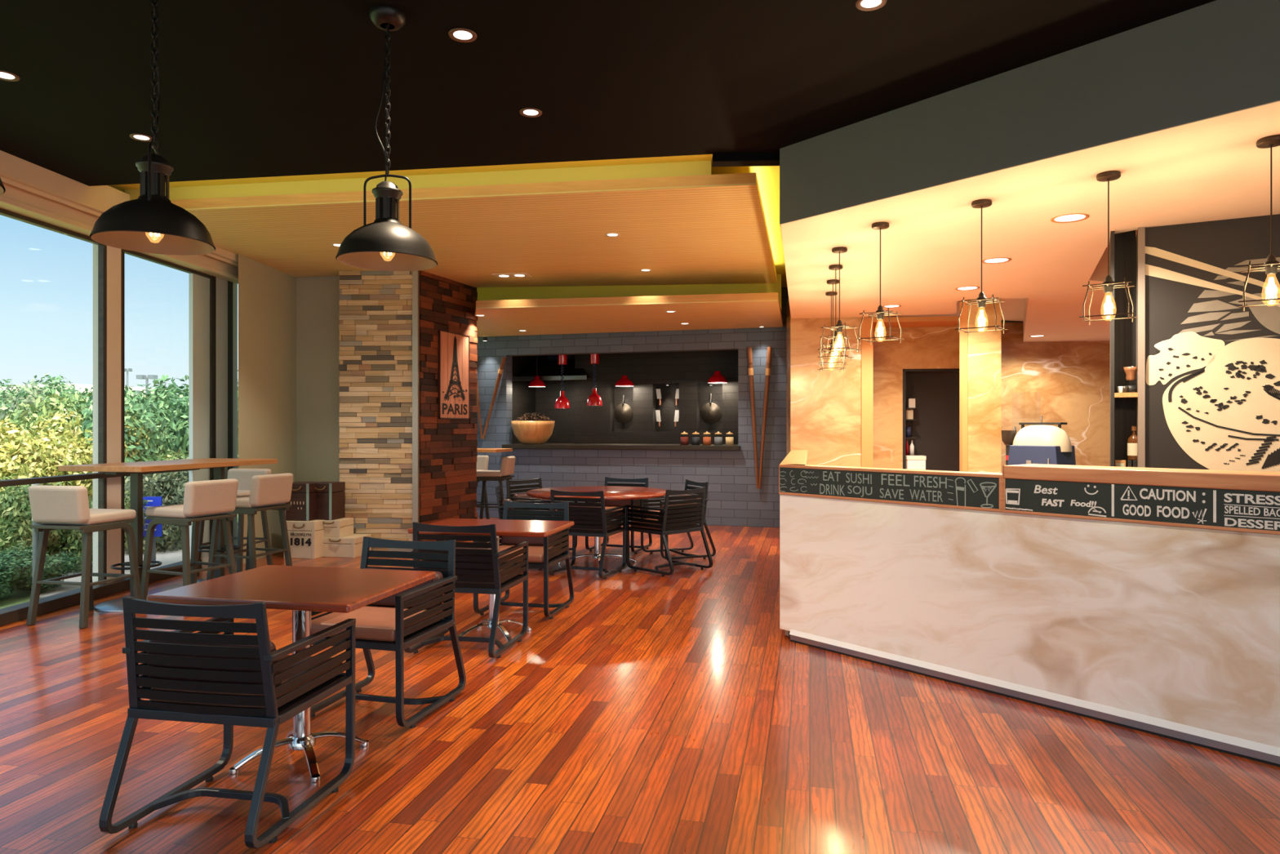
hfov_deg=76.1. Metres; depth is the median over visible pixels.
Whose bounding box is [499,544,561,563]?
seat cushion
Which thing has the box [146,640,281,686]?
cushion
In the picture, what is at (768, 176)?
cove
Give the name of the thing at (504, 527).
square table
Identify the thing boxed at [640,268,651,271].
recessed light
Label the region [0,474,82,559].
shrub
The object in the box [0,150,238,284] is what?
trim
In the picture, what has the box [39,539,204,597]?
path
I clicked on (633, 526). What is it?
seat cushion
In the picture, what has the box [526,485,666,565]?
round table
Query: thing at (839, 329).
socket
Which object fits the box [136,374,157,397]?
street lamp
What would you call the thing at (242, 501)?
seat cushion
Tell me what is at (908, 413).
carton
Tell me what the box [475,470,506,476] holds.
seat cushion
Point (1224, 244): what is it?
wall
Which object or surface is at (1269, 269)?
socket
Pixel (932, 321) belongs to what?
trim
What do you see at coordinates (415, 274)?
trim
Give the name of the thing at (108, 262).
window
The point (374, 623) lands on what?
seat cushion
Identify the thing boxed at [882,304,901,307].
recessed light
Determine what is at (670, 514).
cushion
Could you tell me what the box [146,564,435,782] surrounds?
square table
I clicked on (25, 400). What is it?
shrub
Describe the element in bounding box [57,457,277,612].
table
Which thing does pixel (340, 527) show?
trunk
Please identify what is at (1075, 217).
recessed light
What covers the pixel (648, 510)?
seat cushion
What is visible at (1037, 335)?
recessed light
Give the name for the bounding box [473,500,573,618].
armchair
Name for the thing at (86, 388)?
tree
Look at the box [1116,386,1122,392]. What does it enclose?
cup
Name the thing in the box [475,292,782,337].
ceiling
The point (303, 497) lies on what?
trunk
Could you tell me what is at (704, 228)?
ceiling
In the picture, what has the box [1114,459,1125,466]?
carton
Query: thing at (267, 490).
cushion
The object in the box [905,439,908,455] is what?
bottle
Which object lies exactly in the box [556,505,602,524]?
cushion
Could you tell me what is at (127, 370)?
street lamp
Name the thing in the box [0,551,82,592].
shrub
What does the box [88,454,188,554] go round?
shrub
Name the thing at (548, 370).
extractor hood
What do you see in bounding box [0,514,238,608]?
ground
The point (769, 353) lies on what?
bamboo pole
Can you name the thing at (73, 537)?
shrub
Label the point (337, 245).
recessed light
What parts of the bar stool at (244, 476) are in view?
leg, leg, leg, leg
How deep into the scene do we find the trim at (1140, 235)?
5.30 m
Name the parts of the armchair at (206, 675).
post, sled leg, armrest, rail, seat frame, post, sled leg, armrest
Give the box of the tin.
[905,426,911,437]
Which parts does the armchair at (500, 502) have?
post, armrest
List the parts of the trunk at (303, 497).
lid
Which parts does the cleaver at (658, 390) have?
blade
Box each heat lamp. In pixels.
[554,354,569,408]
[586,353,602,405]
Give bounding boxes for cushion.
[27,484,89,523]
[41,508,136,524]
[145,503,229,518]
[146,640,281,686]
[150,654,342,707]
[182,478,238,516]
[227,468,271,489]
[235,494,284,507]
[236,489,249,496]
[248,472,293,506]
[311,604,442,641]
[364,568,443,608]
[422,546,493,569]
[454,564,520,583]
[475,455,488,470]
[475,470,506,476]
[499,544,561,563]
[500,456,515,475]
[501,498,514,513]
[501,531,561,546]
[512,493,546,500]
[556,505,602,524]
[568,520,621,530]
[604,499,639,506]
[604,506,639,516]
[630,518,697,530]
[643,510,659,515]
[657,502,697,520]
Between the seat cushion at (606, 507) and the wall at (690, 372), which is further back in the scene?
the wall at (690, 372)
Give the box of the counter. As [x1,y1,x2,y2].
[779,449,1279,766]
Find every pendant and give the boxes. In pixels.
[0,177,5,195]
[89,0,215,255]
[335,5,437,271]
[528,355,545,386]
[614,375,634,386]
[707,350,727,383]
[817,246,861,354]
[817,264,852,361]
[817,291,845,370]
[818,279,845,367]
[856,222,904,344]
[955,199,1008,335]
[1079,170,1137,324]
[1238,134,1279,311]
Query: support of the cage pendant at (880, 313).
hanging from the ceiling at (1211, 169)
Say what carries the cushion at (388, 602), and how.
on the armchair at (397, 622)
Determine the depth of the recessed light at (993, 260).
6.37 m
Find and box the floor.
[0,516,1279,853]
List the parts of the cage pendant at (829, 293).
cord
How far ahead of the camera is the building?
71.36 m
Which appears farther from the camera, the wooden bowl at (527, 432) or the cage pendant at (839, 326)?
the wooden bowl at (527, 432)
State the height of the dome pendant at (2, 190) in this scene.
1.070 m
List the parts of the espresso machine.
cup rail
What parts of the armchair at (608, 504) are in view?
sled leg, post, seat frame, rail, sled leg, post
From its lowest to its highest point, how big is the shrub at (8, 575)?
0.444 m
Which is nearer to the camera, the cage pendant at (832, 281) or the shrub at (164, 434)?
the cage pendant at (832, 281)
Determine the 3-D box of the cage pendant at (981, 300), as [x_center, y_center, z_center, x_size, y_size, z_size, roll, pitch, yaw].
[1.966,-0.921,4.705,0.240,0.757,0.240,0,0,36]
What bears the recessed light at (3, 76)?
in the ceiling at (249, 88)
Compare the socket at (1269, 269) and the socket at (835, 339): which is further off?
the socket at (835, 339)
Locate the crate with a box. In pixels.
[905,455,926,469]
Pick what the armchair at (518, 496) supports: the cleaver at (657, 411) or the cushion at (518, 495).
the cushion at (518, 495)
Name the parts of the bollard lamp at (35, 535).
post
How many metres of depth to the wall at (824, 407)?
9.72 m
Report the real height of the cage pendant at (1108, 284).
0.757 m
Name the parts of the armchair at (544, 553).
sled leg, post, seat frame, rail, armrest, sled leg, post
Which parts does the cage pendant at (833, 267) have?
cord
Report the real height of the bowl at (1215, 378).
0.870 m
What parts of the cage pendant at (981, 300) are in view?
cord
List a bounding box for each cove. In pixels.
[108,154,787,287]
[124,160,711,199]
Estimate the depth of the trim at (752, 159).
5.33 m
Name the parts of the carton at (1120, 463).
panel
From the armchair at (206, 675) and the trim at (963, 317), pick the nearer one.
the armchair at (206, 675)
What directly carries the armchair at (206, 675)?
on the floor
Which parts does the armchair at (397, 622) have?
sled leg, post, seat frame, rail, armrest, sled leg, post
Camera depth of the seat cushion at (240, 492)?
7.50 m
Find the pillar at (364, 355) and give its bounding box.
[340,355,471,513]
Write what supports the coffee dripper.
on the niche shelf
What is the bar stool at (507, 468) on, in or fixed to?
on the floor
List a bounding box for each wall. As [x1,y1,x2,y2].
[238,253,340,564]
[475,287,788,527]
[511,350,737,444]
[786,298,861,466]
[861,315,1022,322]
[872,323,959,468]
[1001,322,1110,472]
[1145,213,1279,469]
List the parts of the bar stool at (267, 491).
leg, leg, seat plate, leg, leg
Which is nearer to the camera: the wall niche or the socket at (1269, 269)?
the socket at (1269, 269)
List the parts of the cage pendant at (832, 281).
cord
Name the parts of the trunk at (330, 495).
handle, lid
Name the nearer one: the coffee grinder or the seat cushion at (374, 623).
the seat cushion at (374, 623)
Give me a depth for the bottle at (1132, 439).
5.44 m
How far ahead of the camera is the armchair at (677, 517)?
7.61 m
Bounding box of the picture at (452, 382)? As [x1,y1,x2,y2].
[442,336,467,400]
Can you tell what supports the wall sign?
attached to the cladding at (447, 490)
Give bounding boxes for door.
[902,368,959,471]
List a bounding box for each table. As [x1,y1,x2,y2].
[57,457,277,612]
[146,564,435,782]
[407,518,573,641]
[476,448,512,506]
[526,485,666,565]
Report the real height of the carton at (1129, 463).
0.066 m
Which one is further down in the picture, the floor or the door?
the floor
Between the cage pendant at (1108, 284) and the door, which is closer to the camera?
the cage pendant at (1108, 284)
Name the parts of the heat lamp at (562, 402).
lamp shade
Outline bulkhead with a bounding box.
[779,0,1279,224]
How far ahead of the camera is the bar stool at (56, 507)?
5.57 m
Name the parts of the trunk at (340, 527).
lid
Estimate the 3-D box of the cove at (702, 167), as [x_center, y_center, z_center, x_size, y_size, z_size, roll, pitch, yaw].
[-1.793,-1.837,6.167,4.655,0.105,0.041,0,0,9]
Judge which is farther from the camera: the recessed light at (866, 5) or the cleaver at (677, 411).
the cleaver at (677, 411)
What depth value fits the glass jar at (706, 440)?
11.30 m
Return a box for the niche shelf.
[1114,392,1137,398]
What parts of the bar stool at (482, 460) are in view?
leg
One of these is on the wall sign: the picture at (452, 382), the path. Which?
the picture at (452, 382)
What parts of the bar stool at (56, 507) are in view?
leg, leg, seat plate, leg, leg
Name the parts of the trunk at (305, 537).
handle, lid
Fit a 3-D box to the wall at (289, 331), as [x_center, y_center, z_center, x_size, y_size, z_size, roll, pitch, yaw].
[-3.675,-0.270,8.800,1.350,3.240,1.600,0,0,0]
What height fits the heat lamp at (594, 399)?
0.926 m
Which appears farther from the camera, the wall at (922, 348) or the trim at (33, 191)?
the wall at (922, 348)
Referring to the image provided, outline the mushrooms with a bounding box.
[514,412,551,421]
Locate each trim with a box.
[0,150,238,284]
[412,270,420,551]
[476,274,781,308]
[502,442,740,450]
[711,152,779,166]
[861,315,959,467]
[959,299,967,471]
[1136,226,1145,467]
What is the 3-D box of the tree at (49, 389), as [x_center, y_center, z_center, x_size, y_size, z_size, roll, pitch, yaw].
[-14.276,0.080,19.866,2.875,2.824,3.102,0,0,-26]
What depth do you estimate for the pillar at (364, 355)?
8.88 m
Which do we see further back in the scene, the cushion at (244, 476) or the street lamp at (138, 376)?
the street lamp at (138, 376)
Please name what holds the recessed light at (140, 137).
in the ceiling at (249, 88)
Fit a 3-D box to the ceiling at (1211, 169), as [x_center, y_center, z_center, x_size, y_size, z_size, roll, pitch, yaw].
[4.084,-1.450,6.426,5.826,0.300,12.825,0,0,12]
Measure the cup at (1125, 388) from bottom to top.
0.045 m
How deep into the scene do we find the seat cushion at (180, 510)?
6.06 m
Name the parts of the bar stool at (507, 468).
leg, seat plate, leg, leg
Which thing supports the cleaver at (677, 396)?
hanging from the wall at (690, 372)
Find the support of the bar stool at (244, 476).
on the floor
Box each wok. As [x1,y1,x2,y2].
[613,395,632,422]
[700,393,721,423]
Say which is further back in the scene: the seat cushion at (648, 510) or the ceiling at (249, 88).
the seat cushion at (648, 510)
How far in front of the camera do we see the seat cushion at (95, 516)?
5.74 m
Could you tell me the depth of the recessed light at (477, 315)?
9.84 m
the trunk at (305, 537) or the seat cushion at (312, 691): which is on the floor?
the trunk at (305, 537)
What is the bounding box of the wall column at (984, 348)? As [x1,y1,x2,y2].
[967,298,1001,472]
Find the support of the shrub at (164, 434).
on the ground
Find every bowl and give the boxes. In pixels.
[511,420,555,444]
[1162,337,1279,471]
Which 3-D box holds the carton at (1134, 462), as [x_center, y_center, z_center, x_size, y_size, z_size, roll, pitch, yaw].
[3.306,0.251,5.468,0.025,0.066,0.121,0,0,29]
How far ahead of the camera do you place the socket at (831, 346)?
7.22 m
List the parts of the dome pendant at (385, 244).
lamp shade, chain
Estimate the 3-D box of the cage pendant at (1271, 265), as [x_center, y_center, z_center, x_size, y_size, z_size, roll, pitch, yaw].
[2.844,-0.921,3.684,0.240,0.757,0.240,0,0,36]
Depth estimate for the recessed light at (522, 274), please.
9.09 m
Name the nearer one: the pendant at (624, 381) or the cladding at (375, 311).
the cladding at (375, 311)
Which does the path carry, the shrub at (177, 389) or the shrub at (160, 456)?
the shrub at (160, 456)
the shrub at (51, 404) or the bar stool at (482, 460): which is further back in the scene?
the shrub at (51, 404)
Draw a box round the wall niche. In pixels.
[1110,230,1137,466]
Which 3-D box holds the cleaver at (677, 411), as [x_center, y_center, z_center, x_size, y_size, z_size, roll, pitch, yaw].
[0.575,-0.143,12.646,0.089,0.252,0.065,0,0,17]
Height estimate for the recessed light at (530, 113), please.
0.006 m
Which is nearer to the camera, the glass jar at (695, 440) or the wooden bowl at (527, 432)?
the glass jar at (695, 440)
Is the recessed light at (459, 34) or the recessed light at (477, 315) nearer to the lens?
the recessed light at (459, 34)
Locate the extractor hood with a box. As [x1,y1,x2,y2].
[511,354,590,382]
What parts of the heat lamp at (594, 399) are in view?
lamp shade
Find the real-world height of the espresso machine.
0.552 m
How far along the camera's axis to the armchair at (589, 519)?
7.37 m
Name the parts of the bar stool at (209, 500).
leg, leg, seat plate, leg, leg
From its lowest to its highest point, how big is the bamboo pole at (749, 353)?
1.919 m
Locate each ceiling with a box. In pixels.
[0,0,1216,186]
[170,172,777,287]
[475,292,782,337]
[780,100,1279,342]
[899,229,1137,320]
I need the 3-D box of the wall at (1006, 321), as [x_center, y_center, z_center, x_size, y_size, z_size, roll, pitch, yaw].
[7.310,-0.300,12.768,11.320,3.300,1.609,0,0,-8]
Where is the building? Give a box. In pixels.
[0,383,159,397]
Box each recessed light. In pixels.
[0,70,20,81]
[129,133,152,142]
[330,243,340,247]
[448,27,476,42]
[474,314,485,316]
[492,272,531,277]
[519,107,542,117]
[604,232,620,236]
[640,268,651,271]
[855,0,887,11]
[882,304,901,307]
[955,286,979,290]
[982,257,1011,263]
[1029,334,1045,337]
[1050,213,1089,222]
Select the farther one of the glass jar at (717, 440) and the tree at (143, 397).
the tree at (143, 397)
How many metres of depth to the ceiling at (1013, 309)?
11.20 m
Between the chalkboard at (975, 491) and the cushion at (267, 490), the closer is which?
the chalkboard at (975, 491)
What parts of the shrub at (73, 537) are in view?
stem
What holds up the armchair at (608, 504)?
on the floor
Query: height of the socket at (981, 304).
0.090 m
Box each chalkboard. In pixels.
[778,464,1002,511]
[1003,478,1279,534]
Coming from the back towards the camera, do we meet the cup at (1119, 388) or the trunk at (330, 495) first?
the trunk at (330, 495)
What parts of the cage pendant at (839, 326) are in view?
cord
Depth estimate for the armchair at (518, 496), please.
8.83 m
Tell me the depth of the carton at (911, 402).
10.44 m
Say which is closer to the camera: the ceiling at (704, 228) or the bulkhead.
the bulkhead
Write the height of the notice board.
0.746 m
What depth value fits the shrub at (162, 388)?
14.59 m
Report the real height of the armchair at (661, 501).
0.788 m
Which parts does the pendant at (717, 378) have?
lamp shade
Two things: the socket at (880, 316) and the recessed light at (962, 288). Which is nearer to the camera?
the socket at (880, 316)
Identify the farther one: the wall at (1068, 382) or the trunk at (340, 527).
the wall at (1068, 382)
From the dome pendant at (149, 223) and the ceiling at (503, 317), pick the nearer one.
the dome pendant at (149, 223)
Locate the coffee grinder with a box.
[1000,430,1016,473]
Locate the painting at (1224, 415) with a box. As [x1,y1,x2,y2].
[1145,246,1279,471]
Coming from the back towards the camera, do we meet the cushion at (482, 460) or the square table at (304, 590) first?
the cushion at (482, 460)
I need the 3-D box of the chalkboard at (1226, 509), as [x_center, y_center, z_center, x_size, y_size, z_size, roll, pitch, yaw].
[2.736,0.341,3.022,0.009,0.170,2.835,0,0,-40]
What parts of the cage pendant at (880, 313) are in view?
cord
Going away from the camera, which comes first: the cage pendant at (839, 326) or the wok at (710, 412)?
the cage pendant at (839, 326)
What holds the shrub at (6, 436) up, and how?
on the ground
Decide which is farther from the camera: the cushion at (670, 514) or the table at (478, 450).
the table at (478, 450)
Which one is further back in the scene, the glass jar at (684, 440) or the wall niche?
the glass jar at (684, 440)
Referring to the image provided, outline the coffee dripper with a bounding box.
[1122,366,1137,392]
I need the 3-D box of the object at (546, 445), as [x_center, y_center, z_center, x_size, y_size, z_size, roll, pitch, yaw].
[-0.092,0.280,12.463,4.085,0.060,1.790,0,0,17]
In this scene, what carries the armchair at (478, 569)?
on the floor
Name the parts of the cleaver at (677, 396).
blade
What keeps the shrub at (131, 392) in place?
on the ground
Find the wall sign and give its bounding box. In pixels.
[437,329,470,419]
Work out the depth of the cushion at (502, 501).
8.01 m
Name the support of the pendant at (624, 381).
hanging from the ceiling
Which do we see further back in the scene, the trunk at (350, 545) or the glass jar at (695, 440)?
the glass jar at (695, 440)
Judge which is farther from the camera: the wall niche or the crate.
the crate
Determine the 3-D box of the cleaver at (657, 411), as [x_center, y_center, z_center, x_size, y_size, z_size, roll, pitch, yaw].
[0.289,-0.144,12.732,0.090,0.254,0.065,0,0,17]
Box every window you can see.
[0,208,211,626]
[188,273,237,565]
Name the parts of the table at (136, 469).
post, underside rail, post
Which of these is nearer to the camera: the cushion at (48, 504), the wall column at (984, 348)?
the cushion at (48, 504)
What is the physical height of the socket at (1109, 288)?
0.090 m
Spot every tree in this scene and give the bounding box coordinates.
[0,373,93,409]
[0,398,28,428]
[8,386,133,414]
[128,394,150,406]
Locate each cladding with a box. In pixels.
[338,270,412,551]
[419,270,477,542]
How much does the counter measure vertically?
1.160 m
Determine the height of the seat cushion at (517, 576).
0.064 m
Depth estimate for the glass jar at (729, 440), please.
11.21 m
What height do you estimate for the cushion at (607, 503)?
0.170 m
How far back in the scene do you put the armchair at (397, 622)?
3.90 m
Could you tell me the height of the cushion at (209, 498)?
0.255 m
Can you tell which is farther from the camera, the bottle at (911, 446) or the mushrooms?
the mushrooms
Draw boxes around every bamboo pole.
[476,374,482,438]
[481,356,506,439]
[746,346,758,488]
[758,346,772,488]
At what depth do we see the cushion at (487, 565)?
4.84 m
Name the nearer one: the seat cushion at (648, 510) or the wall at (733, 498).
the seat cushion at (648, 510)
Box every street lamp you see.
[124,368,132,398]
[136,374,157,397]
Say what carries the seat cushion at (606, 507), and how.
on the armchair at (608, 504)
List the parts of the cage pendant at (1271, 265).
cord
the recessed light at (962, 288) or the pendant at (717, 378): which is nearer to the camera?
the recessed light at (962, 288)
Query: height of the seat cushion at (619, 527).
0.064 m
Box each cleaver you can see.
[655,388,661,404]
[655,409,661,426]
[674,409,679,426]
[675,388,679,404]
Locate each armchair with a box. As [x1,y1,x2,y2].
[98,595,355,848]
[292,536,466,728]
[404,521,528,657]
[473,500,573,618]
[495,483,551,570]
[506,477,577,551]
[548,488,626,578]
[585,476,652,553]
[626,486,712,576]
[640,479,715,559]
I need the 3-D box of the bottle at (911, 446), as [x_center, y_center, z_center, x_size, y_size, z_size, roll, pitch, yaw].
[3.485,0.258,10.480,0.054,0.196,0.054,0,0,6]
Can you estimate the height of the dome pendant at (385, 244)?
1.070 m
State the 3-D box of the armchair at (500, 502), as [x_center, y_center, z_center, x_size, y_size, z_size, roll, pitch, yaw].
[-1.155,0.956,7.976,0.619,0.788,0.556,0,0,-6]
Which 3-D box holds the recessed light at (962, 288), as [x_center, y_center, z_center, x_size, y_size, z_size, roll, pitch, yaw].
[3.054,-1.297,7.627,0.214,0.006,0.214,0,0,12]
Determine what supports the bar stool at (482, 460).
on the floor
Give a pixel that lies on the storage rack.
(912, 408)
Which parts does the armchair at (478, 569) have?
post, sled leg, rail, seat frame, post, sled leg, armrest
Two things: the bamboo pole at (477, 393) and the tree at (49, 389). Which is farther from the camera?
the tree at (49, 389)
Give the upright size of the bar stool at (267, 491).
0.958 m
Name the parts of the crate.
lid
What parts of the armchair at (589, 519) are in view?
post, sled leg, rail, seat frame, post, sled leg, armrest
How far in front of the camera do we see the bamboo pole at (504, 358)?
12.17 m
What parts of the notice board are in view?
panel, post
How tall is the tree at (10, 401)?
2.157 m
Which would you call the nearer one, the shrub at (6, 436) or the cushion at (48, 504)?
the cushion at (48, 504)
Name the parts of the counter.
kick plate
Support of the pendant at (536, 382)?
hanging from the ceiling
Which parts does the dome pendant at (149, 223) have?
lamp shade, chain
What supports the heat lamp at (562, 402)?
hanging from the ceiling
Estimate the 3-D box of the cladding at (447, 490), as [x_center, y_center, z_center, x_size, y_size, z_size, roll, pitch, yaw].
[-2.189,-0.249,9.418,0.040,3.198,1.175,0,0,19]
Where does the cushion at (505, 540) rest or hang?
on the armchair at (544, 553)
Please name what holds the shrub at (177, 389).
on the ground
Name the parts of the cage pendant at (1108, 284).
cord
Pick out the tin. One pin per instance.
(908, 429)
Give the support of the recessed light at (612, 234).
in the ceiling at (704, 228)
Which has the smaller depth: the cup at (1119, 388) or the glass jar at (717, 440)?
the cup at (1119, 388)
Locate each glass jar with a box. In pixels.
[680,431,688,444]
[692,431,699,444]
[702,431,711,444]
[714,431,722,444]
[725,431,733,444]
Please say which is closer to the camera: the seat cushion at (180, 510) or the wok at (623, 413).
the seat cushion at (180, 510)
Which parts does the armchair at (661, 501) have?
armrest, sled leg, armrest, sled leg, rail, post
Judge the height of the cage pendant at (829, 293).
0.757 m
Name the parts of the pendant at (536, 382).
lamp shade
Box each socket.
[830,339,835,348]
[832,330,838,342]
[835,320,842,333]
[875,305,884,319]
[976,291,986,307]
[1102,275,1114,293]
[1263,253,1279,275]
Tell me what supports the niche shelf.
attached to the wall niche
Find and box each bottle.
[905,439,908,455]
[909,440,914,455]
[1127,426,1137,460]
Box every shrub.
[0,381,85,428]
[0,390,93,444]
[0,417,71,485]
[0,427,127,506]
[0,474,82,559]
[0,488,149,570]
[0,543,48,600]
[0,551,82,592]
[26,408,151,485]
[42,385,151,435]
[76,390,188,484]
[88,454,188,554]
[124,382,188,403]
[132,369,238,448]
[146,448,238,495]
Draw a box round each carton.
[905,409,913,419]
[907,398,915,407]
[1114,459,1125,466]
[1126,459,1132,466]
[1132,460,1137,466]
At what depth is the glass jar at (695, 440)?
11.35 m
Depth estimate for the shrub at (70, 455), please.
10.01 m
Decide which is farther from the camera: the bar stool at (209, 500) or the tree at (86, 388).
the tree at (86, 388)
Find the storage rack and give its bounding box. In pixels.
[905,385,916,455]
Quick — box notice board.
[142,496,162,564]
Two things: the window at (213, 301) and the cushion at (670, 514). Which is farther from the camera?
the window at (213, 301)
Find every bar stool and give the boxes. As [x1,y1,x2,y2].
[26,484,142,628]
[140,478,238,599]
[196,468,272,576]
[206,472,293,580]
[475,455,489,519]
[475,456,515,519]
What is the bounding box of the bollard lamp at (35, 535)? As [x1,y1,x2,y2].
[31,484,39,578]
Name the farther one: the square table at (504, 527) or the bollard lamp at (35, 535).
the bollard lamp at (35, 535)
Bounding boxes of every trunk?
[284,481,324,520]
[284,519,324,559]
[315,481,345,519]
[322,517,353,537]
[323,533,371,558]
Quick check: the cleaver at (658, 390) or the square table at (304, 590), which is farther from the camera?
the cleaver at (658, 390)
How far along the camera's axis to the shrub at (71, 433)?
11.32 m
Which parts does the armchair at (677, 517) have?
armrest, sled leg, seat frame, post, rail, sled leg, post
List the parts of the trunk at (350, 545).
lid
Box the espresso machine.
[1007,415,1075,465]
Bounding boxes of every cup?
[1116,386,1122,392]
[1122,386,1128,392]
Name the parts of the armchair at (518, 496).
post, rail, armrest, post, sled leg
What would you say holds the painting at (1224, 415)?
attached to the wall at (1224, 244)
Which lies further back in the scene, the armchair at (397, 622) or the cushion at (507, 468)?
the cushion at (507, 468)
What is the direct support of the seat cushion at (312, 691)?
on the armchair at (206, 675)

